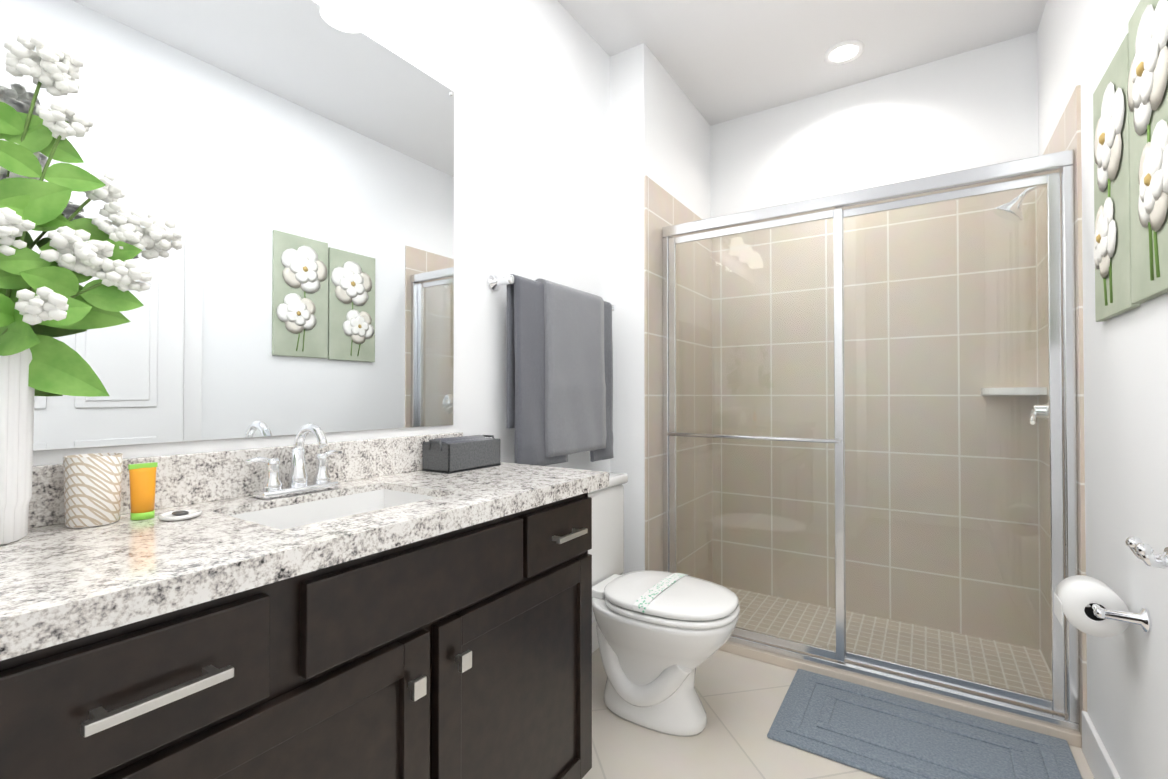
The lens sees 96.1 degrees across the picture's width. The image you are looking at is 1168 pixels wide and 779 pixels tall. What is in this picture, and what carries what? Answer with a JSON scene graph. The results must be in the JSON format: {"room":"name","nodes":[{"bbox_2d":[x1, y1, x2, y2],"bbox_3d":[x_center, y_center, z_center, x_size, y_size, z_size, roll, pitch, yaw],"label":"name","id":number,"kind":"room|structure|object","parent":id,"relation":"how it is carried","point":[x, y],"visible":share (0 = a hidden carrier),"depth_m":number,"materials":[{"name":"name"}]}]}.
{"room":"bathroom","nodes":[
{"label":"bathroom","id":0,"kind":"room"},
{"bbox_2d":[0,0,609,620],"bbox_3d":[-0.493,-0.220,1.610,0.112,2.740,2.125,0,-1,33],"label":"wall","id":1,"kind":"structure","parent":0,"point":[286,167],"depth_m":1.29,"materials":[{"name":"white paint"}]},
{"bbox_2d":[487,274,614,465],"bbox_3d":[-0.076,-0.053,2.055,0.125,0.696,0.735,0,-1,33],"label":"towel rail","id":2,"kind":"object","parent":1,"relation":"attached to","point":[559,381],"visible":1,"depth_m":1.92,"materials":[{"name":"grey fabric"}]},
{"bbox_2d":[610,43,710,574],"bbox_3d":[0.424,-0.206,2.865,0.280,2.740,0.980,0,-1,33],"label":"wall","id":3,"kind":"structure","parent":0,"point":[659,130],"depth_m":2.44,"materials":[{"name":"white paint"}]},
{"bbox_2d":[592,619,598,652],"bbox_3d":[-0.119,1.090,2.076,0.014,0.130,0.910,0,-1,33],"label":"baseboard","id":4,"kind":"structure","parent":3,"relation":"attached to","point":[595,645],"depth_m":2.32,"materials":[{"name":"white paint"}]},
{"bbox_2d":[644,176,712,581],"bbox_3d":[0.518,0.098,2.741,0.010,2.130,0.880,0,-1,33],"label":"wall tile","id":5,"kind":"structure","parent":3,"relation":"attached to","point":[663,207],"depth_m":2.71,"materials":[{"name":"beige tile"}]},
{"bbox_2d":[558,0,1046,125],"bbox_3d":[0.253,-1.625,1.161,1.870,0.060,4.050,0,-1,33],"label":"ceiling","id":6,"kind":"structure","parent":0,"point":[720,61],"depth_m":2.35,"materials":[{"name":"white paint"}]},
{"bbox_2d":[824,40,863,64],"bbox_3d":[1.218,-1.577,2.459,0.170,0.008,0.170,0,-1,33],"label":"recessed light","id":7,"kind":"object","parent":6,"relation":"in","point":[844,52],"visible":1,"depth_m":2.46,"materials":[{"name":"white paint"}]},
{"bbox_2d":[582,648,1093,778],"bbox_3d":[0.253,1.175,1.129,1.870,0.060,4.050,0,-1,33],"label":"floor","id":8,"kind":"structure","parent":0,"point":[741,698],"depth_m":1.71,"materials":[{"name":"tile"}]},
{"bbox_2d":[0,423,608,778],"bbox_3d":[-0.465,0.609,1.087,0.517,1.070,1.245,0,-1,33],"label":"bathroom vanity","id":9,"kind":"object","parent":8,"relation":"on","point":[379,608],"visible":0.98,"depth_m":0.86,"materials":[{"name":"brown wood"}]},
{"bbox_2d":[0,35,182,544],"bbox_3d":[-0.809,-0.158,0.815,0.203,0.767,0.318,0,-1,33],"label":"vase","id":10,"kind":"object","parent":9,"relation":"on","point":[43,287],"visible":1,"depth_m":0.80,"materials":[{"name":"white ceramic"}]},
{"bbox_2d":[63,453,122,527],"bbox_3d":[-0.828,0.169,0.886,0.074,0.115,0.074,0,-1,33],"label":"cup","id":11,"kind":"object","parent":9,"relation":"on","point":[92,488],"visible":1,"depth_m":0.86,"materials":[{"name":"white ceramic"}]},
{"bbox_2d":[128,462,157,519],"bbox_3d":[-0.777,0.178,0.924,0.033,0.096,0.039,0,-1,33],"label":"tube","id":12,"kind":"object","parent":9,"relation":"on","point":[142,476],"visible":1,"depth_m":0.91,"materials":[{"name":"orange plastic"}]},
{"bbox_2d":[158,509,201,520],"bbox_3d":[-0.714,0.221,0.928,0.062,0.012,0.062,0,-1,33],"label":"soap dish","id":13,"kind":"object","parent":9,"relation":"on","point":[177,515],"visible":0.98,"depth_m":0.92,"materials":[{"name":"white ceramic"}]},
{"bbox_2d":[422,435,500,473],"bbox_3d":[-0.361,0.188,1.564,0.110,0.092,0.222,0,-1,33],"label":"basket","id":14,"kind":"object","parent":9,"relation":"on","point":[450,455],"visible":1,"depth_m":1.50,"materials":[{"name":"fabric"}]},
{"bbox_2d":[588,472,739,736],"bbox_3d":[0.199,0.751,1.915,0.721,0.805,0.450,0,-1,33],"label":"toilet","id":15,"kind":"object","parent":8,"relation":"on","point":[662,635],"visible":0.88,"depth_m":1.78,"materials":[{"name":"white ceramic"}]},
{"bbox_2d":[721,585,1051,698],"bbox_3d":[1.204,1.147,2.426,1.470,0.025,0.620,0,-1,33],"label":"shower floor","id":16,"kind":"structure","parent":8,"relation":"on","point":[902,658],"depth_m":2.35,"materials":[{"name":"tile"}]},
{"bbox_2d":[822,645,835,649],"bbox_3d":[1.074,1.131,2.272,0.090,0.003,0.090,0,-1,33],"label":"floor drain","id":17,"kind":"object","parent":16,"relation":"on","point":[830,647],"depth_m":2.30,"materials":[{"name":"silver metal"}]},
{"bbox_2d":[718,641,1081,747],"bbox_3d":[1.007,1.136,2.124,1.470,0.040,0.100,0,-1,33],"label":"shower curb","id":18,"kind":"object","parent":8,"relation":"on","point":[1072,737],"visible":0.38,"depth_m":1.94,"materials":[{"name":"beige tile"}]},
{"bbox_2d":[662,149,1079,731],"bbox_3d":[0.998,0.166,2.121,1.470,1.900,0.098,0,-1,33],"label":"shower door","id":19,"kind":"structure","parent":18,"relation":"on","point":[1054,172],"depth_m":1.97,"materials":[{"name":"clear glass"}]},
{"bbox_2d":[767,669,1081,778],"bbox_3d":[1.086,1.142,1.718,0.825,0.019,0.505,0,-1,33],"label":"rug","id":20,"kind":"object","parent":8,"relation":"on","point":[882,734],"visible":1,"depth_m":1.71,"materials":[{"name":"blue fabric"}]},
{"bbox_2d":[710,32,1038,217],"bbox_3d":[1.406,-0.207,2.751,1.490,2.740,0.100,0,-1,33],"label":"wall","id":21,"kind":"structure","parent":0,"point":[975,108],"depth_m":2.63,"materials":[{"name":"white paint"}]},
{"bbox_2d":[712,188,1040,649],"bbox_3d":[1.376,0.097,2.701,1.470,2.130,0.010,0,-1,33],"label":"wall tile","id":22,"kind":"structure","parent":21,"relation":"attached to","point":[806,285],"depth_m":2.60,"materials":[{"name":"beige tile"}]},
{"bbox_2d":[981,387,1046,394],"bbox_3d":[1.851,0.007,2.268,0.200,0.030,0.200,0,-1,33],"label":"corner shelf","id":23,"kind":"object","parent":21,"relation":"attached to","point":[992,391],"depth_m":2.20,"materials":[{"name":"white ceramic"}]},
{"bbox_2d":[1037,0,1167,778],"bbox_3d":[0.994,-0.231,0.662,0.100,2.740,4.050,0,-1,33],"label":"wall","id":24,"kind":"structure","parent":0,"point":[1125,354],"depth_m":1.38,"materials":[{"name":"white paint"}]},
{"bbox_2d":[1036,85,1086,735],"bbox_3d":[1.795,0.089,1.990,0.010,2.130,0.745,0,-1,33],"label":"wall tile","id":25,"kind":"structure","parent":24,"relation":"attached to","point":[1066,135],"depth_m":1.85,"materials":[{"name":"beige tile"}]},
{"bbox_2d":[993,185,1046,221],"bbox_3d":[1.698,-0.728,2.029,0.185,0.151,0.108,0,-1,33],"label":"shower head","id":26,"kind":"object","parent":25,"relation":"attached to","point":[1000,213],"depth_m":2.02},
{"bbox_2d":[1029,402,1048,424],"bbox_3d":[1.751,0.084,2.011,0.088,0.150,0.188,0,-1,33],"label":"shower valve","id":27,"kind":"object","parent":25,"relation":"attached to","point":[1035,408],"depth_m":2.00,"materials":[{"name":"silver metal"}]},
{"bbox_2d":[1082,711,1120,778],"bbox_3d":[0.743,1.071,0.366,0.014,0.130,3.105,0,-1,33],"label":"baseboard","id":28,"kind":"structure","parent":24,"relation":"attached to","point":[1098,759],"depth_m":1.54,"materials":[{"name":"white paint"}]},
{"bbox_2d":[1054,575,1151,636],"bbox_3d":[1.278,0.543,1.309,0.140,0.120,0.212,0,-1,33],"label":"toilet paper holder","id":29,"kind":"object","parent":24,"relation":"attached to","point":[1107,613],"visible":1,"depth_m":1.29,"materials":[{"name":"white paper"}]},
{"bbox_2d":[1093,33,1139,321],"bbox_3d":[1.366,-0.518,1.366,0.039,0.650,0.300,0,-1,33],"label":"canvas art","id":30,"kind":"object","parent":24,"relation":"attached to","point":[1112,224],"visible":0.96,"depth_m":1.33,"materials":[{"name":"green fabric"}]},
{"bbox_2d":[1125,536,1167,568],"bbox_3d":[1.122,0.323,1.020,0.084,0.084,0.084,0,-1,33],"label":"robe hook","id":31,"kind":"object","parent":24,"relation":"attached to","point":[1139,548],"visible":1,"depth_m":1.01,"materials":[{"name":"silver metal"}]},
{"bbox_2d":[1127,0,1167,303],"bbox_3d":[1.197,-0.533,1.106,0.039,0.665,0.300,0,-1,33],"label":"canvas art","id":32,"kind":"object","parent":24,"relation":"attached to","point":[1147,92],"visible":1,"depth_m":1.10,"materials":[{"name":"green fabric"}]}
]}

